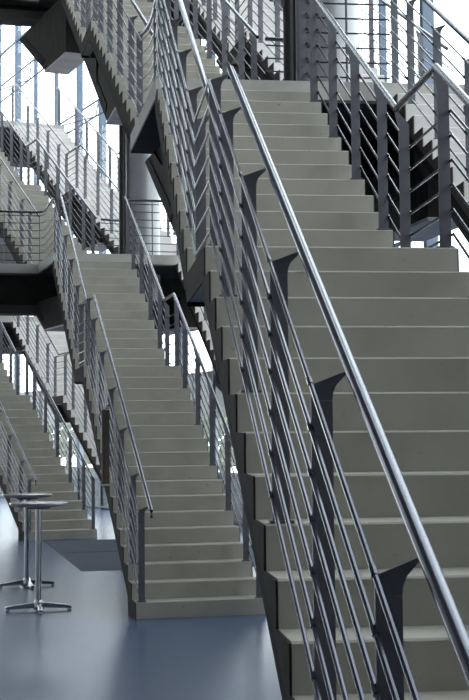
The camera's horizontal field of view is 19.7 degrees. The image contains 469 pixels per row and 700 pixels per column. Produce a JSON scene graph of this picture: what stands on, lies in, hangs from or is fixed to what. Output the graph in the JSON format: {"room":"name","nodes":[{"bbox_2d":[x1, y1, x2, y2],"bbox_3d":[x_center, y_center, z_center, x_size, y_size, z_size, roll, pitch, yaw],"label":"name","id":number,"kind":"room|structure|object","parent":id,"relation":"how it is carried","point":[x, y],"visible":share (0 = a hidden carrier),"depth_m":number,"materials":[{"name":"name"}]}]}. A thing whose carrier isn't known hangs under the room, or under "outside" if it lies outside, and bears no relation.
{"room":"building atrium staircase","nodes":[
{"label":"building atrium staircase","id":0,"kind":"room"},
{"bbox_2d":[0,246,15,263],"bbox_3d":[-7.850,-2.504,37.336,3.600,3.590,0.200,1,-4,-24],"label":"wall","id":1,"kind":"structure","parent":0,"point":[3,256],"depth_m":37.88,"materials":[{"name":"grey concrete"}]},
{"bbox_2d":[0,316,38,354],"bbox_3d":[-8.399,-0.428,34.531,7.717,0.900,3.109,2,-5,-34],"label":"walkway","id":2,"kind":"object","parent":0,"point":[5,320],"visible":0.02,"depth_m":35.67,"materials":[{"name":"concrete"}]},
{"bbox_2d":[0,120,63,167],"bbox_3d":[-8.443,-5.516,34.873,7.717,0.900,3.109,2,-5,-34],"label":"walkway","id":3,"kind":"object","parent":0,"point":[6,122],"visible":0.3,"depth_m":36.08,"materials":[{"name":"concrete"}]},
{"bbox_2d":[0,497,281,699],"bbox_3d":[-2.969,3.616,23.813,86.000,0.300,76.000,0,-4,0],"label":"floor","id":4,"kind":"structure","parent":0,"point":[95,649],"depth_m":12.20,"materials":[{"name":"grey concrete"}]},
{"bbox_2d":[0,493,54,589],"bbox_3d":[-2.650,2.427,17.197,0.639,1.179,0.639,-2,-4,19],"label":"bar table","id":5,"kind":"object","parent":4,"relation":"on","point":[26,581],"visible":1,"depth_m":17.15,"materials":[{"name":"metal"}]},
{"bbox_2d":[5,501,70,614],"bbox_3d":[-2.146,2.258,14.753,0.638,1.179,0.638,-2,-4,19],"label":"bar table","id":6,"kind":"object","parent":4,"relation":"on","point":[38,604],"visible":1,"depth_m":14.71,"materials":[{"name":"metal"}]},
{"bbox_2d":[0,25,82,496],"bbox_3d":[-7.623,-3.548,45.455,0.192,16.980,13.976,1,-4,-27],"label":"window","id":7,"kind":"structure","parent":4,"relation":"on","point":[17,43],"depth_m":43.03,"materials":[{"name":"clear glass"}]},
{"bbox_2d":[0,58,43,102],"bbox_3d":[-8.123,-8.459,45.539,0.646,0.056,13.846,1,-4,-27],"label":"truss","id":8,"kind":"object","parent":7,"relation":"attached to","point":[34,59],"visible":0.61,"depth_m":42.90,"materials":[{"name":"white metal"}]},
{"bbox_2d":[0,363,96,540],"bbox_3d":[-5.188,1.417,29.801,1.393,4.930,9.219,1,-4,-24],"label":"staircase","id":9,"kind":"structure","parent":4,"relation":"on","point":[69,521],"depth_m":27.34,"materials":[{"name":"concrete"}]},
{"bbox_2d":[0,402,36,531],"bbox_3d":[-5.732,0.738,29.591,0.151,5.925,9.440,1,-4,-24],"label":"stair railing","id":10,"kind":"object","parent":9,"relation":"on","point":[20,482],"visible":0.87,"depth_m":26.18,"materials":[{"name":"grey metal"}]},
{"bbox_2d":[0,320,95,528],"bbox_3d":[-4.624,0.743,30.095,0.115,5.965,9.440,1,-4,-24],"label":"stair railing","id":11,"kind":"object","parent":9,"relation":"on","point":[2,328],"visible":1,"depth_m":28.70,"materials":[{"name":"grey metal"}]},
{"bbox_2d":[10,321,104,488],"bbox_3d":[-3.230,1.460,30.690,1.393,4.930,9.219,1,-4,-24],"label":"staircase","id":12,"kind":"structure","parent":4,"relation":"on","point":[58,338],"depth_m":32.10,"materials":[{"name":"concrete"}]},
{"bbox_2d":[13,316,97,455],"bbox_3d":[-3.775,0.781,30.479,0.151,5.925,9.440,1,-4,-24],"label":"stair railing","id":13,"kind":"object","parent":12,"relation":"on","point":[55,362],"visible":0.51,"depth_m":31.27,"materials":[{"name":"grey metal"}]},
{"bbox_2d":[47,424,75,465],"bbox_3d":[-6.761,4.063,54.872,2.537,3.664,2.539,0,-4,0],"label":"bush","id":14,"kind":"object","parent":4,"relation":"on","point":[72,432],"visible":0.19,"depth_m":54.01,"materials":[{"name":"green plant"}]},
{"bbox_2d":[74,447,91,464],"bbox_3d":[-5.155,4.189,52.341,2.087,3.045,2.095,0,-4,0],"label":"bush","id":15,"kind":"object","parent":4,"relation":"on","point":[84,453],"visible":0.05,"depth_m":51.72,"materials":[{"name":"green plant"}]},
{"bbox_2d":[119,125,125,253],"bbox_3d":[-2.089,-4.955,25.029,0.124,16.950,0.124,0,-4,0],"label":"column","id":16,"kind":"structure","parent":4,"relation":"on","point":[122,135],"depth_m":24.84,"materials":[{"name":"grey metal"}]},
{"bbox_2d":[126,1,159,328],"bbox_3d":[-1.720,-4.949,25.165,0.630,16.950,0.630,0,-4,0],"label":"round column","id":17,"kind":"structure","parent":4,"relation":"on","point":[139,182],"depth_m":24.74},
{"bbox_2d":[0,252,197,334],"bbox_3d":[-5.519,-0.937,24.718,14.773,1.250,3.812,0,-4,-10],"label":"landing","id":18,"kind":"object","parent":17,"relation":"attached to","point":[25,289],"visible":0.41,"depth_m":24.70,"materials":[{"name":"concrete"}]},
{"bbox_2d":[0,196,54,263],"bbox_3d":[-7.740,-2.100,23.911,9.205,1.000,1.586,0,-4,-3],"label":"gallery railing","id":19,"kind":"object","parent":18,"relation":"on","point":[53,197],"visible":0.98,"depth_m":24.80,"materials":[{"name":"metal"}]},
{"bbox_2d":[0,148,86,263],"bbox_3d":[-5.136,-3.474,29.925,1.393,5.355,9.669,1,-4,-24],"label":"staircase","id":20,"kind":"structure","parent":18,"relation":"on","point":[34,193],"depth_m":27.67,"materials":[{"name":"concrete"}]},
{"bbox_2d":[0,157,38,263],"bbox_3d":[-5.734,-4.306,29.839,0.150,6.027,9.640,1,-4,-24],"label":"stair railing","id":21,"kind":"object","parent":20,"relation":"on","point":[9,187],"visible":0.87,"depth_m":26.21,"materials":[{"name":"grey metal"}]},
{"bbox_2d":[0,109,99,252],"bbox_3d":[-4.626,-4.301,30.344,0.115,6.067,9.640,1,-4,-24],"label":"stair railing","id":22,"kind":"object","parent":20,"relation":"on","point":[70,186],"visible":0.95,"depth_m":29.11,"materials":[{"name":"grey metal"}]},
{"bbox_2d":[13,125,175,254],"bbox_3d":[-3.179,-3.431,30.814,1.393,5.355,9.669,1,-4,-24],"label":"staircase","id":23,"kind":"structure","parent":18,"relation":"on","point":[64,137],"depth_m":31.28,"materials":[{"name":"concrete"}]},
{"bbox_2d":[11,84,118,240],"bbox_3d":[-3.777,-4.263,30.728,0.150,6.027,9.640,1,-4,-24],"label":"stair railing","id":24,"kind":"object","parent":23,"relation":"on","point":[37,127],"visible":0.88,"depth_m":30.26,"materials":[{"name":"grey metal"}]},
{"bbox_2d":[56,87,175,239],"bbox_3d":[-2.668,-4.258,31.232,0.115,6.067,9.640,1,-4,-24],"label":"stair railing","id":25,"kind":"object","parent":23,"relation":"on","point":[59,90],"visible":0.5,"depth_m":33.15,"materials":[{"name":"grey metal"}]},
{"bbox_2d":[100,218,118,252],"bbox_3d":[-2.167,-2.013,25.916,0.847,1.000,0.060,1,-4,-24],"label":"gallery railing","id":26,"kind":"object","parent":18,"relation":"on","point":[101,219],"visible":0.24,"depth_m":25.82,"materials":[{"name":"metal"}]},
{"bbox_2d":[128,199,175,254],"bbox_3d":[-1.452,-2.161,23.799,0.847,1.000,0.060,0,-4,-13],"label":"gallery railing","id":27,"kind":"object","parent":18,"relation":"on","point":[133,200],"visible":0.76,"depth_m":23.79,"materials":[{"name":"metal"}]},
{"bbox_2d":[0,0,282,74],"bbox_3d":[-5.527,-5.880,24.835,14.600,1.570,3.610,0,-4,-13],"label":"walkway","id":28,"kind":"object","parent":17,"relation":"attached to","point":[50,39],"visible":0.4,"depth_m":24.84,"materials":[{"name":"concrete"}]},
{"bbox_2d":[60,0,221,164],"bbox_3d":[-1.395,-4.251,18.849,1.393,5.355,9.669,0,-4,-13],"label":"staircase","id":29,"kind":"structure","parent":28,"relation":"attached to","point":[112,94],"depth_m":17.53,"materials":[{"name":"concrete"}]},
{"bbox_2d":[71,0,152,116],"bbox_3d":[-2.010,-5.075,18.882,0.152,6.027,9.640,0,-4,-13],"label":"stair railing","id":30,"kind":"object","parent":29,"relation":"on","point":[98,5],"visible":0.92,"depth_m":15.80,"materials":[{"name":"grey metal"}]},
{"bbox_2d":[147,0,264,79],"bbox_3d":[-0.824,-5.087,19.158,0.117,6.067,9.640,0,-4,-13],"label":"stair railing","id":31,"kind":"object","parent":29,"relation":"on","point":[253,35],"visible":0.64,"depth_m":16.11,"materials":[{"name":"grey metal"}]},
{"bbox_2d":[183,0,390,82],"bbox_3d":[0.699,-4.237,19.333,1.393,5.355,9.669,0,-4,-13],"label":"staircase","id":32,"kind":"structure","parent":28,"relation":"attached to","point":[268,64],"depth_m":19.97,"materials":[{"name":"concrete"}]},
{"bbox_2d":[201,0,295,65],"bbox_3d":[0.085,-5.060,19.367,0.151,6.027,9.640,0,-4,-13],"label":"stair railing","id":33,"kind":"object","parent":32,"relation":"on","point":[260,2],"visible":0.4,"depth_m":18.07,"materials":[{"name":"grey metal"}]},
{"bbox_2d":[280,0,453,79],"bbox_3d":[1.271,-5.072,19.642,0.117,6.067,9.640,0,-4,-13],"label":"stair railing","id":34,"kind":"object","parent":32,"relation":"on","point":[370,14],"visible":0.25,"depth_m":16.88,"materials":[{"name":"grey metal"}]},
{"bbox_2d":[45,539,251,552],"bbox_3d":[-1.569,3.468,24.077,3.400,0.006,2.750,0,-4,-13],"label":"floor mat","id":35,"kind":"object","parent":4,"relation":"on","point":[102,545],"visible":0.36,"depth_m":23.79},
{"bbox_2d":[60,548,255,570],"bbox_3d":[-0.876,3.261,21.088,3.400,0.006,3.200,0,-4,-13],"label":"floor mat","id":36,"kind":"object","parent":4,"relation":"on","point":[84,561],"visible":0.36,"depth_m":20.81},
{"bbox_2d":[52,260,264,618],"bbox_3d":[-1.405,0.640,18.739,1.393,4.930,9.219,0,-4,-13],"label":"staircase","id":37,"kind":"structure","parent":4,"relation":"on","point":[195,567],"depth_m":16.52,"materials":[{"name":"concrete"}]},
{"bbox_2d":[53,196,152,601],"bbox_3d":[-1.989,-0.031,18.640,0.151,5.925,9.440,0,-4,-13],"label":"stair railing","id":38,"kind":"object","parent":37,"relation":"on","point":[78,319],"visible":0.91,"depth_m":17.14,"materials":[{"name":"grey metal"}]},
{"bbox_2d":[101,405,110,485],"bbox_3d":[-1.516,1.123,15.923,0.115,0.956,0.044,0,-4,-13],"label":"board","id":39,"kind":"object","parent":38,"relation":"hanging from","point":[105,412],"visible":1,"depth_m":15.90,"materials":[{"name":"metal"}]},
{"bbox_2d":[124,195,261,597],"bbox_3d":[-0.803,-0.042,18.916,0.117,5.965,9.440,0,-4,-13],"label":"stair railing","id":40,"kind":"object","parent":37,"relation":"on","point":[213,400],"visible":0.91,"depth_m":18.33,"materials":[{"name":"grey metal"}]},
{"bbox_2d":[77,50,242,523],"bbox_3d":[-1.678,-4.393,33.654,0.191,16.980,12.566,1,-4,-27],"label":"window","id":41,"kind":"structure","parent":4,"relation":"on","point":[101,502],"depth_m":36.88,"materials":[{"name":"clear glass"}]},
{"bbox_2d":[60,45,206,130],"bbox_3d":[-2.156,-6.810,33.569,0.646,0.056,12.436,1,-4,-27],"label":"truss","id":42,"kind":"object","parent":41,"relation":"attached to","point":[97,100],"visible":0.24,"depth_m":37.45,"materials":[{"name":"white metal"}]},
{"bbox_2d":[175,263,219,383],"bbox_3d":[0.690,0.655,19.224,1.393,4.930,9.219,0,-4,-13],"label":"staircase","id":43,"kind":"structure","parent":4,"relation":"on","point":[196,312],"depth_m":21.49,"materials":[{"name":"concrete"}]},
{"bbox_2d":[176,238,209,329],"bbox_3d":[0.105,-0.016,19.125,0.152,5.925,9.440,0,-4,-13],"label":"stair railing","id":44,"kind":"object","parent":43,"relation":"on","point":[177,250],"visible":0.03,"depth_m":21.43,"materials":[{"name":"grey metal"}]},
{"bbox_2d":[201,417,235,471],"bbox_3d":[-0.374,3.485,43.356,2.116,3.161,2.167,0,-4,0],"label":"bush","id":45,"kind":"object","parent":4,"relation":"on","point":[203,419],"visible":0.09,"depth_m":42.71,"materials":[{"name":"green plant"}]},
{"bbox_2d":[283,0,295,80],"bbox_3d":[0.527,-5.743,13.643,0.124,16.950,0.124,0,-4,0],"label":"downpipe","id":46,"kind":"object","parent":4,"relation":"on","point":[289,25],"visible":0.02,"depth_m":13.41,"materials":[{"name":"black metal"}]},
{"bbox_2d":[155,88,468,699],"bbox_3d":[0.537,-0.140,7.391,1.418,4.930,9.361,0,-4,-6],"label":"staircase","id":47,"kind":"structure","parent":4,"relation":"on","point":[402,313],"depth_m":6.17,"materials":[{"name":"concrete"}]},
{"bbox_2d":[157,0,468,699],"bbox_3d":[-0.073,-0.806,7.358,0.152,5.925,9.582,0,-4,-6],"label":"stair railing","id":48,"kind":"object","parent":47,"relation":"on","point":[391,664],"visible":1,"depth_m":4.63,"materials":[{"name":"grey metal"}]},
{"bbox_2d":[298,0,468,297],"bbox_3d":[1.162,-0.827,7.500,0.117,5.965,9.582,0,-4,-6],"label":"stair railing","id":49,"kind":"object","parent":47,"relation":"on","point":[443,81],"visible":0.98,"depth_m":9.04,"materials":[{"name":"grey metal"}]},
{"bbox_2d":[295,0,358,81],"bbox_3d":[0.909,-5.740,13.737,0.630,16.950,0.630,0,-4,0],"label":"round column","id":50,"kind":"structure","parent":4,"relation":"on","point":[337,11],"depth_m":13.28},
{"bbox_2d":[130,78,463,241],"bbox_3d":[1.689,-1.725,13.916,5.414,1.250,3.253,0,-4,-8],"label":"landing","id":51,"kind":"object","parent":50,"relation":"attached to","point":[144,137],"visible":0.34,"depth_m":12.98,"materials":[{"name":"concrete"}]},
{"bbox_2d":[139,0,158,106],"bbox_3d":[-0.800,-2.884,13.139,0.110,1.000,1.845,0,-4,-9],"label":"gallery railing","id":52,"kind":"object","parent":51,"relation":"on","point":[153,20],"visible":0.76,"depth_m":13.06,"materials":[{"name":"metal"}]},
{"bbox_2d":[265,37,283,72],"bbox_3d":[0.743,-2.817,14.333,0.847,1.000,0.060,0,-4,-13],"label":"gallery railing","id":53,"kind":"object","parent":51,"relation":"on","point":[277,39],"visible":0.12,"depth_m":14.27,"materials":[{"name":"metal"}]},
{"bbox_2d":[305,0,390,81],"bbox_3d":[1.038,-2.943,12.493,0.822,1.000,0.060,0,-4,-6],"label":"gallery railing","id":54,"kind":"object","parent":51,"relation":"on","point":[345,3],"visible":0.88,"depth_m":12.50,"materials":[{"name":"metal"}]},
{"bbox_2d":[378,0,437,247],"bbox_3d":[2.767,-5.220,21.926,0.190,16.980,12.746,1,-4,-15],"label":"window","id":55,"kind":"structure","parent":4,"relation":"on","point":[425,10],"depth_m":20.98,"materials":[{"name":"clear glass"}]},
{"bbox_2d":[390,93,468,242],"bbox_3d":[2.674,-0.142,7.634,1.418,4.930,9.361,0,-4,-6],"label":"staircase","id":56,"kind":"structure","parent":4,"relation":"on","point":[418,125],"depth_m":11.21,"materials":[{"name":"concrete"}]},
{"bbox_2d":[389,0,468,180],"bbox_3d":[2.064,-0.808,7.601,0.152,5.925,9.582,0,-4,-6],"label":"stair railing","id":57,"kind":"object","parent":56,"relation":"on","point":[409,15],"visible":0.87,"depth_m":11.40,"materials":[{"name":"grey metal"}]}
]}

